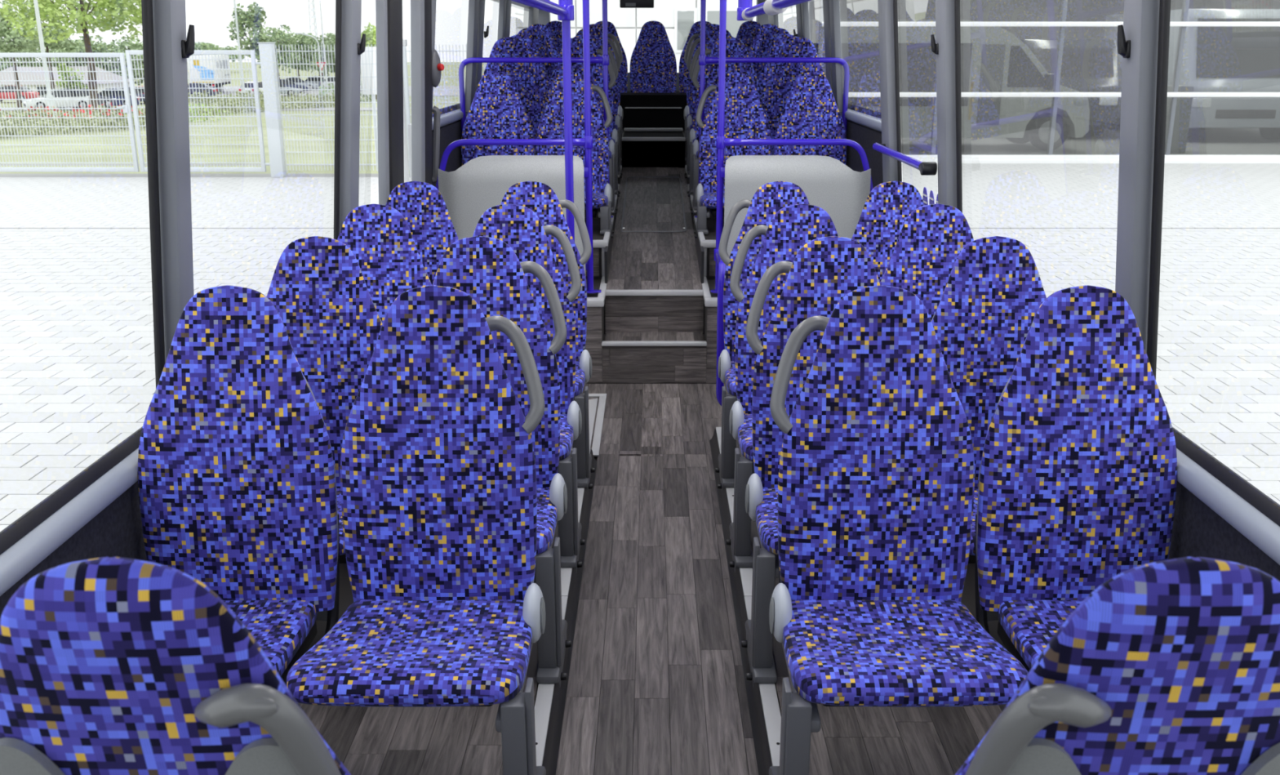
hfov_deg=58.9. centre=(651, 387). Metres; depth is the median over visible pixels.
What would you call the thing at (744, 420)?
cushion
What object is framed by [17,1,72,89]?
tree
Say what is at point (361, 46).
coat hook
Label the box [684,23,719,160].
chair
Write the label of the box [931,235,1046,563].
chair
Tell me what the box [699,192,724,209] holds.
cushion
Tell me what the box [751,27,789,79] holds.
chair
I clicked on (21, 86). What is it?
car
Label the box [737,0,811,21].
rail
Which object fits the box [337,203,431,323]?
chair
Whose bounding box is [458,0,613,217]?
pole
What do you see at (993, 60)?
minibus
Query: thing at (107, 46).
tree
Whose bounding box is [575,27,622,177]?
chair
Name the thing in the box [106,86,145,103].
car
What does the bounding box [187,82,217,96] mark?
car
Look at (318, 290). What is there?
chair
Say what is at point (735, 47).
chair
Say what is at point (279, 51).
fence panel
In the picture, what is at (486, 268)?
chair
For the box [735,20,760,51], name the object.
chair
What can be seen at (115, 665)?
chair
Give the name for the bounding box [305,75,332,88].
car
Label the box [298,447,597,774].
platform
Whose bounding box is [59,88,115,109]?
car
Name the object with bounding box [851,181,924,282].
chair
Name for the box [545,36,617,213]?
chair
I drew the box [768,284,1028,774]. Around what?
chair
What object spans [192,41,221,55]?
tree
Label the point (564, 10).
pole
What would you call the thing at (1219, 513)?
wall
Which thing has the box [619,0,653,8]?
monitor
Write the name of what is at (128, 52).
gate leaf
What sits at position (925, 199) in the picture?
window sticker
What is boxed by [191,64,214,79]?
print
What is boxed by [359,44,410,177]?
fence panel
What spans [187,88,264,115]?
hedge
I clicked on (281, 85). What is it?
car
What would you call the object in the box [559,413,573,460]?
cushion
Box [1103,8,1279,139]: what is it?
coach
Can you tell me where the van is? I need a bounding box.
[1019,39,1119,136]
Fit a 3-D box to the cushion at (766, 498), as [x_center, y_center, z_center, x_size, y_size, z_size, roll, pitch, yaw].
[0.515,0.358,3.039,0.469,0.087,0.421,0,17,0]
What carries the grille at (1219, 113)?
attached to the coach
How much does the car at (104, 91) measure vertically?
1.459 m
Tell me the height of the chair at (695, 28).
0.842 m
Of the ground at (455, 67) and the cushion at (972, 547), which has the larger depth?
the ground at (455, 67)
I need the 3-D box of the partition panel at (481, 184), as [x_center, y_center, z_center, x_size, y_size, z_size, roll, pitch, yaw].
[-0.693,-0.804,5.643,0.720,0.685,0.074,0,17,0]
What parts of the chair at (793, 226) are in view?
grab handle, backrest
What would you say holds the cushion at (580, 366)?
on the chair at (540, 197)
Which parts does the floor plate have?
plate lid, plate frame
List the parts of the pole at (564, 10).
overhead rail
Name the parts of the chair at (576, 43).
backrest, grab handle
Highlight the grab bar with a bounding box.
[714,248,726,405]
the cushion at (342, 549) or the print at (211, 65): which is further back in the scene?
the print at (211, 65)
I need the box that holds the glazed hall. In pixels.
[808,0,1279,163]
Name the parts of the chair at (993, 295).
seat frame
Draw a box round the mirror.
[1043,73,1054,89]
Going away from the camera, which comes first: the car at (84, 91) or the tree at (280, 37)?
the car at (84, 91)
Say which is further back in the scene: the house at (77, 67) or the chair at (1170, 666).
the house at (77, 67)
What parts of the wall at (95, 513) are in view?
sill rail, sill rail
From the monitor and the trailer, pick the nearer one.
the monitor
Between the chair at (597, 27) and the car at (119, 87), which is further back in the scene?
the car at (119, 87)
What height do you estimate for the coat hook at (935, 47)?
0.073 m
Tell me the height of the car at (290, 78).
1.459 m
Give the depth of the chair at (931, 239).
3.76 m
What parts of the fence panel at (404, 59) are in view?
fence post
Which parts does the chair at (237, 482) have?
seat frame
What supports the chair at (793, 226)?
on the platform at (850, 740)
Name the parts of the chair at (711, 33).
grab handle, backrest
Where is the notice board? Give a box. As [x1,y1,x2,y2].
[360,46,377,171]
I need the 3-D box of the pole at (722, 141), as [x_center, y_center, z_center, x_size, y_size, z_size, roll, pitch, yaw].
[0.706,-1.367,5.520,0.814,1.841,0.080,0,17,0]
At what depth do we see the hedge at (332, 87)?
101.01 m
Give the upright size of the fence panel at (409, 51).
2.050 m
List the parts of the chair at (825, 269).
grab handle, backrest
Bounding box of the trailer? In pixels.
[186,54,231,93]
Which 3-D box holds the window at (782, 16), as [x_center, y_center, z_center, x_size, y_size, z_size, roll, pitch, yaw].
[1.130,-2.744,9.200,0.067,0.690,1.620,0,17,0]
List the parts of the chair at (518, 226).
backrest, grab handle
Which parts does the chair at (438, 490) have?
backrest, seat frame, grab handle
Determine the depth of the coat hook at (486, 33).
7.04 m
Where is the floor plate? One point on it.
(602, 397)
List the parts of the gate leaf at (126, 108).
rail, rail, lever handle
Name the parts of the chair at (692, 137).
grab handle, backrest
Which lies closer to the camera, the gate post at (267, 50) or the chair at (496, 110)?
the chair at (496, 110)
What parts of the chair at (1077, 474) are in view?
seat frame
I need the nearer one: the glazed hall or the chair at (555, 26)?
the chair at (555, 26)
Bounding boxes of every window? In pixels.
[517,5,528,33]
[777,11,786,30]
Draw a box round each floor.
[555,383,758,774]
[584,91,724,384]
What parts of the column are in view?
casing, pull handle, emergency knob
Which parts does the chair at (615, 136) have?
backrest, grab handle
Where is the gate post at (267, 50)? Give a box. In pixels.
[257,42,286,177]
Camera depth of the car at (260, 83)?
110.42 m
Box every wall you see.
[0,0,538,617]
[537,0,768,133]
[768,0,1279,581]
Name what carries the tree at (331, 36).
on the ground at (455, 67)
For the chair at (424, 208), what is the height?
0.842 m
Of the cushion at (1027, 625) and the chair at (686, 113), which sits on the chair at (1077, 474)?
the cushion at (1027, 625)
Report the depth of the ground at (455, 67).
30.11 m
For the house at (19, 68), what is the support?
on the ground at (455, 67)
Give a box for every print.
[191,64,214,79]
[216,59,229,75]
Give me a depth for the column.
5.51 m
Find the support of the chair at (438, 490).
on the platform at (366, 740)
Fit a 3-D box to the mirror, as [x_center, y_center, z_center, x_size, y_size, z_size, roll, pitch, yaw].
[7.512,-5.763,21.380,0.200,0.300,0.170,0,17,0]
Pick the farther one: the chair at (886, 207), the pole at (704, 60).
the pole at (704, 60)
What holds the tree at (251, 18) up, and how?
on the ground at (455, 67)
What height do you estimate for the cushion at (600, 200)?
0.087 m
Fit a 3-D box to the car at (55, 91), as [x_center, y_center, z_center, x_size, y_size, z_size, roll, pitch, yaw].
[-40.611,-19.732,77.596,4.310,1.459,1.824,-11,20,-33]
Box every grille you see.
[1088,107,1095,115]
[1214,109,1275,118]
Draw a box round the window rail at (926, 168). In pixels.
[872,142,937,175]
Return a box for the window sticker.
[922,186,937,205]
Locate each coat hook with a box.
[181,24,195,58]
[357,33,365,54]
[484,25,488,38]
[930,34,938,54]
[1117,24,1130,58]
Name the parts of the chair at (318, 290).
seat frame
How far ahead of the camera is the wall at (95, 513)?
2.55 m
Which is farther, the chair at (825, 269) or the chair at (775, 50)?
the chair at (775, 50)
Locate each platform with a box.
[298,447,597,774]
[709,426,1006,774]
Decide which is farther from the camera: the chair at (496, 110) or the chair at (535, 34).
the chair at (535, 34)
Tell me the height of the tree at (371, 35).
7.024 m
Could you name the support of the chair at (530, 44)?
attached to the wall at (95, 513)
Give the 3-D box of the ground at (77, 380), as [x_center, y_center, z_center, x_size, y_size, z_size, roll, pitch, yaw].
[0.012,-0.138,7.604,120.000,0.151,26.650,0,17,0]
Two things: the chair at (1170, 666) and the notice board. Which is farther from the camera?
the notice board
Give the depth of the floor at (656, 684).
3.42 m
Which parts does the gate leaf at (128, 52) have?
rail, rail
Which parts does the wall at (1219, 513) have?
sill rail, sill rail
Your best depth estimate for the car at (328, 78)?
132.35 m
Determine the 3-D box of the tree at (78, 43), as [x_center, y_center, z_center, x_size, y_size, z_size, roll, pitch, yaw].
[-59.005,-33.448,117.510,8.282,6.063,8.143,0,17,0]
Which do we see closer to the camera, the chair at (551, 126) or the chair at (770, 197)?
the chair at (770, 197)
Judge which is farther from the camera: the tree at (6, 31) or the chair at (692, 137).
the tree at (6, 31)
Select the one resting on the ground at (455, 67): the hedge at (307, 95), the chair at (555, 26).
the hedge at (307, 95)
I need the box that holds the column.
[431,0,444,182]
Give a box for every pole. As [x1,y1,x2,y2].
[402,39,409,182]
[435,0,601,293]
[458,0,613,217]
[510,0,574,241]
[694,0,849,217]
[710,0,873,293]
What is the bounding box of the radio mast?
[308,0,319,74]
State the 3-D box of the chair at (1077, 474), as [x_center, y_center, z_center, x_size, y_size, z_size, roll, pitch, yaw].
[0.954,0.250,2.353,0.453,0.842,0.518,0,17,0]
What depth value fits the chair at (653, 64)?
10.47 m
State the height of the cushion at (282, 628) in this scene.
0.087 m
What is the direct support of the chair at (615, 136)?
on the floor at (652, 319)
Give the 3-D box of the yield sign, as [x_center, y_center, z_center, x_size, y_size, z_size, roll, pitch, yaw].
[-33.145,-31.000,113.856,1.000,3.400,0.270,0,17,0]
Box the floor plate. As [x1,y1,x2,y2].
[571,393,606,456]
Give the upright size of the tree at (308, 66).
6.676 m
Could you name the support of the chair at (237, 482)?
attached to the wall at (95, 513)
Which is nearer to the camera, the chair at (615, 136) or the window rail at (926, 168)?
the window rail at (926, 168)
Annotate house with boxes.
[0,66,84,96]
[66,66,135,93]
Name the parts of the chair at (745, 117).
grab handle, seat frame, backrest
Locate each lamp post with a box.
[33,0,55,119]
[233,0,246,113]
[294,32,323,90]
[319,0,328,93]
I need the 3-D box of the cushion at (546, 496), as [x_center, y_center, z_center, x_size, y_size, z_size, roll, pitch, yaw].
[-0.491,0.358,3.039,0.469,0.087,0.421,0,17,0]
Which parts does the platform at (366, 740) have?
skirting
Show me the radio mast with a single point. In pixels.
(313, 2)
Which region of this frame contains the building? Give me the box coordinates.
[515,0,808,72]
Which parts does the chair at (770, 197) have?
grab handle, backrest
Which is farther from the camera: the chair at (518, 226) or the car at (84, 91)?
the car at (84, 91)
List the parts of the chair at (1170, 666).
grab handle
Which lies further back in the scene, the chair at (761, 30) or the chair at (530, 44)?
the chair at (761, 30)
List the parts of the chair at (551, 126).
backrest, seat frame, grab handle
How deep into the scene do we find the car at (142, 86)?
98.92 m
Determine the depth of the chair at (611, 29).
10.47 m
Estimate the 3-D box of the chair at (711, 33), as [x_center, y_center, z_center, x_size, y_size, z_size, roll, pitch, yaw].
[0.478,-2.130,8.487,0.508,1.083,0.577,-2,17,-6]
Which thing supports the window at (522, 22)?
in the wall at (95, 513)
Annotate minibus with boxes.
[811,19,1089,151]
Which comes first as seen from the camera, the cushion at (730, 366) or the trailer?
the cushion at (730, 366)
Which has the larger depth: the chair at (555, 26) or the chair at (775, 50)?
the chair at (555, 26)
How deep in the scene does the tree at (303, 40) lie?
129.06 m
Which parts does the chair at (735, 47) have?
grab handle, backrest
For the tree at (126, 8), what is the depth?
72.95 m
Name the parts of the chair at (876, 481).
grab handle, seat frame, backrest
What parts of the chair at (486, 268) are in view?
backrest, grab handle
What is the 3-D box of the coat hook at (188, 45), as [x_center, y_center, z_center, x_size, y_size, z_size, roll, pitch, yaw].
[-1.041,-0.776,2.544,0.033,0.073,0.026,0,17,0]
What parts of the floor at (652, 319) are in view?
edge trim, edge trim, edge trim, edge trim, edge trim, skirting, edge trim, hatch frame, edge trim, skirting, edge trim, edge trim, edge trim, edge trim, edge trim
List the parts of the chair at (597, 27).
backrest, grab handle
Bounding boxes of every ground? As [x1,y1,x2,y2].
[0,62,487,173]
[0,163,1279,531]
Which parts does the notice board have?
panel, post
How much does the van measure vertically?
2.100 m
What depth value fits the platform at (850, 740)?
2.73 m
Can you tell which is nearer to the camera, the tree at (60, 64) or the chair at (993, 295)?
the chair at (993, 295)
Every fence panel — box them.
[275,44,335,170]
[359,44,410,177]
[405,43,466,124]
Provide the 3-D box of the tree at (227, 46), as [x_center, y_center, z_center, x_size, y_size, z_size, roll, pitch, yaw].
[-87.077,-66.873,230.805,9.692,5.264,10.467,0,17,0]
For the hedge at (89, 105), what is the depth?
34.80 m
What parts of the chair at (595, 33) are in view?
backrest, grab handle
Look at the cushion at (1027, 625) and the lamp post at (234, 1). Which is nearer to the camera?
the cushion at (1027, 625)
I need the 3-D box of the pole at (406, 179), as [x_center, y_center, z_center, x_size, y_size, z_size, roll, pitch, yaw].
[-1.575,-2.598,6.843,0.124,5.000,0.100,0,17,0]
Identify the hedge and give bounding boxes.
[0,102,146,138]
[123,102,233,123]
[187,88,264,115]
[246,92,334,110]
[319,80,376,102]
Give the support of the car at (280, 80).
on the ground at (455, 67)
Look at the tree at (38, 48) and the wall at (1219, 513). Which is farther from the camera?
the tree at (38, 48)
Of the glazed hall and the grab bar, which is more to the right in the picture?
the glazed hall
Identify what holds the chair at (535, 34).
attached to the wall at (95, 513)
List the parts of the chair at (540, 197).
backrest, grab handle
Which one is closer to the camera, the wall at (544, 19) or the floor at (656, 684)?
the floor at (656, 684)
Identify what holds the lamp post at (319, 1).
on the ground at (455, 67)
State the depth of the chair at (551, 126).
6.72 m
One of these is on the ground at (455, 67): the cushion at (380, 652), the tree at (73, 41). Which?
the tree at (73, 41)
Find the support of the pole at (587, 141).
on the floor at (652, 319)
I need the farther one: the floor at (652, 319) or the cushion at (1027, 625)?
the floor at (652, 319)
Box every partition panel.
[438,155,585,272]
[724,155,871,256]
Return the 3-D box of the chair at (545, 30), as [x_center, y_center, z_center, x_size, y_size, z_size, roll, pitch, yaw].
[-0.929,-2.470,9.065,0.453,0.842,0.518,0,17,0]
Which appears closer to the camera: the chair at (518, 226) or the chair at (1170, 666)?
the chair at (1170, 666)
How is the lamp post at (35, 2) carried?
on the ground at (455, 67)
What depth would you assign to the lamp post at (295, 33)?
110.07 m
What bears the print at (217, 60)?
attached to the trailer
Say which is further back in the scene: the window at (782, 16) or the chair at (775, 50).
the window at (782, 16)
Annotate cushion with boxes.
[222,599,318,676]
[286,599,532,706]
[336,488,345,555]
[536,487,556,554]
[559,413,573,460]
[574,361,585,395]
[584,192,608,209]
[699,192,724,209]
[724,361,736,395]
[737,413,753,461]
[755,487,778,555]
[782,599,1028,706]
[968,488,977,555]
[996,599,1083,669]
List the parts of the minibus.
grab rail, grab rail, door panel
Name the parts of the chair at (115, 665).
grab handle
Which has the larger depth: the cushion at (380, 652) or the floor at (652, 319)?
the floor at (652, 319)
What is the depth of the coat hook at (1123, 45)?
2.55 m
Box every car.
[0,84,39,102]
[22,88,88,111]
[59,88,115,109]
[97,88,140,106]
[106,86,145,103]
[134,85,144,93]
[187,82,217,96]
[239,81,262,95]
[262,82,298,96]
[277,79,308,93]
[285,77,317,90]
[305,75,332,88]
[320,77,334,88]
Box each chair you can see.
[0,556,351,774]
[137,284,339,685]
[266,235,382,563]
[286,284,546,774]
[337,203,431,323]
[386,181,458,284]
[432,235,571,686]
[461,71,533,165]
[472,203,585,572]
[481,36,543,155]
[500,181,595,493]
[510,34,549,111]
[517,27,555,79]
[528,23,559,65]
[536,71,613,238]
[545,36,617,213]
[546,20,562,53]
[573,34,620,196]
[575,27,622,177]
[589,23,622,160]
[595,21,627,92]
[629,20,676,92]
[679,21,711,92]
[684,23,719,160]
[684,27,731,177]
[687,34,733,196]
[690,36,762,213]
[693,71,772,238]
[715,181,809,492]
[725,203,838,572]
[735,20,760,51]
[741,235,879,687]
[747,23,778,64]
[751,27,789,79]
[757,34,797,110]
[764,36,826,155]
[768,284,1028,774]
[773,71,846,164]
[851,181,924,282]
[880,203,973,320]
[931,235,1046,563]
[955,556,1279,774]
[974,284,1177,672]
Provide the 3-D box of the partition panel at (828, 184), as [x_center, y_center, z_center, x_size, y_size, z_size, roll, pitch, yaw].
[0.717,-0.804,5.643,0.720,0.685,0.074,0,17,0]
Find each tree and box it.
[0,0,44,107]
[0,0,142,110]
[0,42,42,71]
[7,40,85,67]
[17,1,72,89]
[44,35,126,69]
[55,62,88,88]
[72,40,143,78]
[111,35,144,85]
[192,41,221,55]
[213,45,245,62]
[226,1,270,88]
[255,24,300,79]
[271,29,321,78]
[292,31,333,75]
[313,32,335,76]
[360,22,377,99]
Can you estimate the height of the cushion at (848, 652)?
0.087 m
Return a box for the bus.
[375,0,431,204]
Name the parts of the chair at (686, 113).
grab handle, backrest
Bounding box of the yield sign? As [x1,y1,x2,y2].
[316,61,325,96]
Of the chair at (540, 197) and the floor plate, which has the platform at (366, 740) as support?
the chair at (540, 197)
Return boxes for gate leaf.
[0,53,139,172]
[124,49,270,172]
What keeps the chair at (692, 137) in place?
on the floor at (652, 319)
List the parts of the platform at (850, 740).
skirting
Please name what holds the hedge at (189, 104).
on the ground at (455, 67)
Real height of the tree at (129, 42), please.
6.050 m
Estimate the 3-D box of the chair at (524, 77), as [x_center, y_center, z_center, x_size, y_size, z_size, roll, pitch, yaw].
[-0.929,-1.782,7.183,0.453,0.842,0.518,0,17,0]

